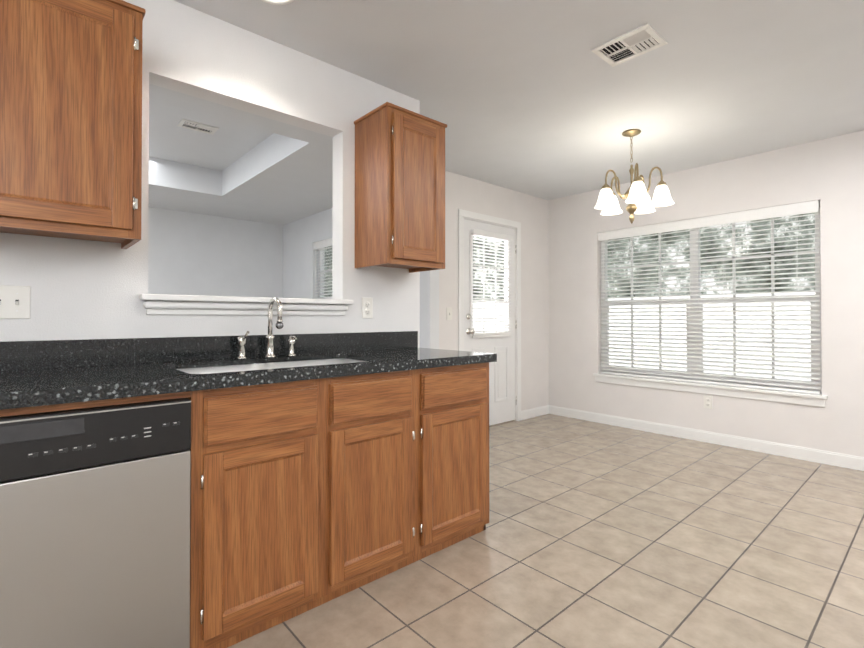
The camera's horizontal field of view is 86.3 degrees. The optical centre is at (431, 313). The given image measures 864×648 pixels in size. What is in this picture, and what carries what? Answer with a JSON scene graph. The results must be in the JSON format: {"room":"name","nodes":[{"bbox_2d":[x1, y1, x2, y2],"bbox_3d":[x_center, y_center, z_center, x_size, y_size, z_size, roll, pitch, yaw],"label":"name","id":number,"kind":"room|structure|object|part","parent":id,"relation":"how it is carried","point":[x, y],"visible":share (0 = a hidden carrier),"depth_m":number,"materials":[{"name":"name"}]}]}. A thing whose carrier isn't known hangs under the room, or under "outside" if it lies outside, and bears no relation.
{"room":"kitchen","nodes":[
{"label":"kitchen","id":0,"kind":"room"},
{"bbox_2d":[0,0,419,347],"bbox_3d":[-1.600,-0.109,1.565,3.980,2.440,0.110,0,-1,-42],"label":"wall","id":1,"kind":"structure","parent":0,"point":[85,289],"depth_m":2.06,"materials":[{"name":"paint"}]},
{"bbox_2d":[0,285,30,318],"bbox_3d":[-1.468,-0.038,1.596,0.116,0.116,0.019,0,-1,-42],"label":"light switch","id":2,"kind":"object","parent":1,"relation":"attached to","point":[14,302],"visible":1,"depth_m":1.61,"materials":[{"name":"white plastic"}]},
{"bbox_2d":[0,0,145,248],"bbox_3d":[-1.285,-0.661,1.558,0.491,0.808,0.322,0,-1,-42],"label":"upper cabinet","id":3,"kind":"object","parent":1,"relation":"attached to","point":[70,119],"visible":1,"depth_m":1.48,"materials":[{"name":"brown wood"}]},
{"bbox_2d":[0,331,407,368],"bbox_3d":[-1.187,0.150,1.837,2.741,0.102,0.022,0,-1,-42],"label":"backsplash","id":4,"kind":"structure","parent":1,"relation":"attached to","point":[60,354],"depth_m":1.93,"materials":[{"name":"black stone"}]},
{"bbox_2d":[139,294,352,314],"bbox_3d":[-0.837,-0.032,2.201,0.971,0.083,0.168,0,-1,-42],"label":"sill","id":5,"kind":"structure","parent":1,"relation":"attached to","point":[162,304],"depth_m":2.07,"materials":[{"name":"white wood"}]},
{"bbox_2d":[362,297,372,317],"bbox_3d":[-0.362,-0.029,2.584,0.070,0.116,0.010,0,-1,-42],"label":"outlet","id":6,"kind":"object","parent":1,"relation":"attached to","point":[367,307],"visible":1,"depth_m":2.58,"materials":[{"name":"white plastic"}]},
{"bbox_2d":[354,102,446,272],"bbox_3d":[-0.169,-0.652,2.549,0.416,0.808,0.322,0,-1,-42],"label":"upper cabinet","id":7,"kind":"object","parent":1,"relation":"attached to","point":[399,187],"visible":1,"depth_m":2.42,"materials":[{"name":"brown wood"}]},
{"bbox_2d":[149,99,272,170],"bbox_3d":[-2.777,-1.564,3.182,5.330,0.100,3.850,0,-1,-42],"label":"ceiling tray","id":8,"kind":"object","parent":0,"point":[227,143],"depth_m":3.97,"materials":[{"name":"paint"}]},
{"bbox_2d":[177,119,218,134],"bbox_3d":[-1.889,-1.503,3.724,0.270,0.010,0.170,0,-1,-42],"label":"air vent register","id":9,"kind":"object","parent":8,"relation":"attached to","point":[197,126],"visible":1,"depth_m":3.71,"materials":[{"name":"metal"}]},
{"bbox_2d":[148,207,282,297],"bbox_3d":[-4.052,-0.360,4.687,5.440,3.000,0.110,0,-1,-42],"label":"wall","id":10,"kind":"structure","parent":0,"point":[189,253],"depth_m":5.77,"materials":[{"name":"grey paint"}]},
{"bbox_2d":[149,156,316,224],"bbox_3d":[-3.708,-1.372,4.226,5.330,0.265,1.050,0,-1,-42],"label":"ceiling soffit","id":11,"kind":"structure","parent":0,"point":[173,185],"depth_m":4.91,"materials":[{"name":"paint"}]},
{"bbox_2d":[149,84,332,151],"bbox_3d":[-2.092,-1.394,1.762,4.470,0.265,0.820,0,-1,-42],"label":"ceiling soffit","id":12,"kind":"structure","parent":0,"point":[283,131],"depth_m":2.96,"materials":[{"name":"paint"}]},
{"bbox_2d":[221,136,332,212],"bbox_3d":[-1.131,-1.369,4.489,1.130,0.265,1.980,0,-1,-42],"label":"ceiling soffit","id":13,"kind":"structure","parent":0,"point":[282,174],"depth_m":4.33,"materials":[{"name":"paint"}]},
{"bbox_2d":[283,208,438,348],"bbox_3d":[-1.000,-0.354,5.265,0.110,3.000,3.080,0,-1,-42],"label":"wall","id":14,"kind":"structure","parent":0,"point":[301,236],"depth_m":5.75,"materials":[{"name":"grey paint"}]},
{"bbox_2d":[318,246,331,298],"bbox_3d":[-1.044,-0.178,5.385,0.064,1.410,1.080,0,-1,-42],"label":"living room window","id":15,"kind":"structure","parent":14,"relation":"in","point":[320,265],"depth_m":5.75,"materials":[{"name":"plastic"}]},
{"bbox_2d":[312,238,331,298],"bbox_3d":[-1.100,-0.180,5.335,0.090,1.404,1.064,0,-1,-42],"label":"window blind","id":16,"kind":"object","parent":15,"relation":"attached to","point":[322,243],"visible":0.17,"depth_m":5.58,"materials":[{"name":"white plastic"}]},
{"bbox_3d":[-1.044,-0.178,5.385,0.006,1.390,1.060,0,-1,-42],"label":"glass","id":17,"kind":"part","parent":15,"relation":"part of","materials":[{"name":"white"}]},
{"bbox_2d":[439,171,548,410],"bbox_3d":[0.704,-0.079,4.790,1.810,2.440,0.110,0,-1,-42],"label":"wall","id":18,"kind":"structure","parent":0,"point":[527,211],"depth_m":4.97,"materials":[{"name":"paint"}]},
{"bbox_2d":[447,307,451,319],"bbox_3d":[0.164,0.006,4.223,0.070,0.116,0.019,0,-1,-42],"label":"light switch","id":19,"kind":"object","parent":18,"relation":"attached to","point":[449,313],"visible":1,"depth_m":4.22,"materials":[{"name":"white plastic"}]},
{"bbox_2d":[464,219,514,425],"bbox_3d":[0.600,0.120,4.616,0.796,2.028,0.110,0,-1,-42],"label":"exterior door","id":20,"kind":"structure","parent":18,"relation":"in","point":[502,389],"depth_m":4.68,"materials":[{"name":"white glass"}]},
{"bbox_3d":[0.628,0.119,4.613,0.758,1.690,0.068,0,-1,-42],"label":"exterior door hardware","id":21,"kind":"part","parent":20,"relation":"part of","materials":[{"name":"silver metal"}]},
{"bbox_3d":[0.572,-0.280,4.639,0.538,0.958,0.006,0,-1,-42],"label":"glass","id":22,"kind":"part","parent":20,"relation":"part of","materials":[{"name":"white"}]},
{"bbox_3d":[0.587,0.053,4.620,0.608,1.694,0.024,0,-1,-42],"label":"lite frame","id":23,"kind":"part","parent":20,"relation":"part of","materials":[{"name":"white wood"}]},
{"bbox_2d":[471,229,512,337],"bbox_3d":[0.600,-0.286,4.608,0.600,1.051,0.064,0,-1,-42],"label":"door blind","id":24,"kind":"object","parent":20,"relation":"attached to","point":[490,235],"visible":0.94,"depth_m":4.59,"materials":[{"name":"white plastic"}]},
{"bbox_2d":[458,209,520,420],"bbox_3d":[0.560,0.083,4.650,0.934,2.111,0.127,0,-1,-42],"label":"door frame","id":25,"kind":"structure","parent":18,"relation":"attached to","point":[478,217],"depth_m":4.80,"materials":[{"name":"white wood"}]},
{"bbox_2d":[521,405,548,419],"bbox_3d":[1.142,1.095,5.086,0.528,0.096,0.013,0,-1,-42],"label":"baseboard","id":26,"kind":"structure","parent":18,"relation":"attached to","point":[534,412],"depth_m":5.07,"materials":[{"name":"white wood"}]},
{"bbox_2d":[174,0,863,199],"bbox_3d":[0.445,-1.391,1.368,6.760,0.120,4.900,0,-1,-42],"label":"ceiling","id":27,"kind":"structure","parent":0,"point":[539,99],"depth_m":2.54,"materials":[{"name":"paint"}]},
{"bbox_2d":[262,0,293,4],"bbox_3d":[-0.651,-1.321,1.878,0.190,0.010,0.190,0,-1,-42],"label":"recessed light","id":28,"kind":"object","parent":27,"relation":"in","point":[279,2],"visible":1,"depth_m":1.95,"materials":[{"name":"white"}]},
{"bbox_2d":[591,23,667,66],"bbox_3d":[0.973,-1.317,2.279,0.225,0.010,0.280,0,-1,-42],"label":"ceiling vent","id":29,"kind":"object","parent":27,"relation":"in","point":[637,42],"visible":1,"depth_m":2.27,"materials":[{"name":"metal"}]},
{"bbox_2d":[594,129,673,223],"bbox_3d":[1.460,-0.977,3.351,0.513,0.670,0.531,0,-1,-42],"label":"chandelier","id":30,"kind":"object","parent":27,"relation":"hanging from","point":[637,197],"visible":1,"depth_m":3.29,"materials":[{"name":"white glass"}]},
{"bbox_2d":[227,414,863,647],"bbox_3d":[-0.879,1.168,2.315,7.450,0.100,8.110,0,-1,-42],"label":"floor","id":31,"kind":"structure","parent":0,"point":[596,535],"depth_m":2.07,"materials":[{"name":"tile"}]},
{"bbox_2d":[0,397,190,647],"bbox_3d":[-1.157,0.687,1.439,0.591,0.843,0.597,0,-1,-42],"label":"dishwasher","id":32,"kind":"object","parent":31,"relation":"on","point":[94,527],"visible":1,"depth_m":1.26,"materials":[{"name":"silver metal"}]},
{"bbox_2d":[152,373,331,456],"bbox_3d":[-0.738,0.321,1.764,0.454,0.200,0.506,0,-1,-42],"label":"drawer","id":33,"kind":"object","parent":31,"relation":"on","point":[225,414],"depth_m":1.55,"materials":[{"name":"brown wood"}]},
{"bbox_2d":[332,365,411,428],"bbox_3d":[-0.409,0.323,2.056,0.425,0.200,0.506,0,-1,-42],"label":"drawer","id":34,"kind":"object","parent":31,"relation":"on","point":[361,396],"depth_m":1.86,"materials":[{"name":"brown wood"}]},
{"bbox_2d":[336,357,495,568],"bbox_3d":[-0.097,0.683,2.404,0.532,0.869,0.616,0,-1,-42],"label":"base cabinet","id":35,"kind":"object","parent":31,"relation":"on","point":[409,489],"depth_m":2.05,"materials":[{"name":"brown wood"}]},
{"bbox_2d":[0,345,495,400],"bbox_3d":[-0.944,0.220,1.648,2.856,0.041,0.628,0,-1,-42],"label":"countertop","id":36,"kind":"structure","parent":35,"relation":"on","point":[77,380],"depth_m":1.64,"materials":[{"name":"black stone"}]},
{"bbox_2d":[237,297,296,358],"bbox_3d":[-0.733,0.065,2.101,0.275,0.278,0.137,0,-1,-42],"label":"faucet","id":37,"kind":"object","parent":36,"relation":"on","point":[241,341],"depth_m":2.12,"materials":[{"name":"silver metal"}]},
{"bbox_2d":[489,420,515,426],"bbox_3d":[0.557,1.131,4.643,0.784,0.018,0.098,0,-1,-42],"label":"threshold","id":38,"kind":"object","parent":31,"relation":"on","point":[502,423],"visible":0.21,"depth_m":4.71,"materials":[{"name":"silver metal"}]},
{"bbox_2d":[548,130,863,456],"bbox_3d":[2.967,-0.091,3.524,0.110,2.440,4.790,0,-1,-42],"label":"wall","id":39,"kind":"structure","parent":0,"point":[828,173],"depth_m":3.85,"materials":[{"name":"paint"}]},
{"bbox_2d":[549,405,863,470],"bbox_3d":[2.884,1.080,3.513,0.013,0.096,4.680,0,-1,-42],"label":"baseboard","id":40,"kind":"structure","parent":39,"relation":"attached to","point":[820,456],"depth_m":3.94,"materials":[{"name":"white wood"}]},
{"bbox_2d":[704,395,712,408],"bbox_3d":[2.420,0.778,4.040,0.010,0.116,0.070,0,-1,-42],"label":"outlet","id":41,"kind":"object","parent":39,"relation":"attached to","point":[708,401],"visible":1,"depth_m":4.03,"materials":[{"name":"white plastic"}]},
{"bbox_2d":[593,373,827,406],"bbox_3d":[2.351,0.667,4.161,0.115,0.086,1.880,0,-1,-42],"label":"window sill","id":42,"kind":"structure","parent":39,"relation":"attached to","point":[809,399],"depth_m":3.97,"materials":[{"name":"white wood"}]},
{"bbox_2d":[601,207,821,393],"bbox_3d":[2.411,-0.114,4.221,0.064,1.480,1.810,0,-1,-42],"label":"window","id":43,"kind":"structure","parent":39,"relation":"in","point":[734,278],"depth_m":4.16,"materials":[{"name":"plastic"}]},
{"bbox_2d":[597,200,820,393],"bbox_3d":[2.355,-0.116,4.172,0.090,1.474,1.790,0,-1,-42],"label":"window blind","id":44,"kind":"object","parent":43,"relation":"attached to","point":[771,212],"visible":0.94,"depth_m":4.02,"materials":[{"name":"white plastic"}]},
{"label":"outside","id":45,"kind":"structure","parent":0,"visible":0},
{"bbox_2d":[324,246,331,296],"bbox_3d":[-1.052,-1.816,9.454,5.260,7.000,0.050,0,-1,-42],"label":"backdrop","id":46,"kind":"structure","parent":45,"point":[330,257],"depth_m":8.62,"materials":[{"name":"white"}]},
{"bbox_2d":[473,213,814,380],"bbox_3d":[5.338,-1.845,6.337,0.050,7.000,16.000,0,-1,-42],"label":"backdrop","id":47,"kind":"structure","parent":45,"point":[737,269],"depth_m":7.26,"materials":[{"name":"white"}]}
]}

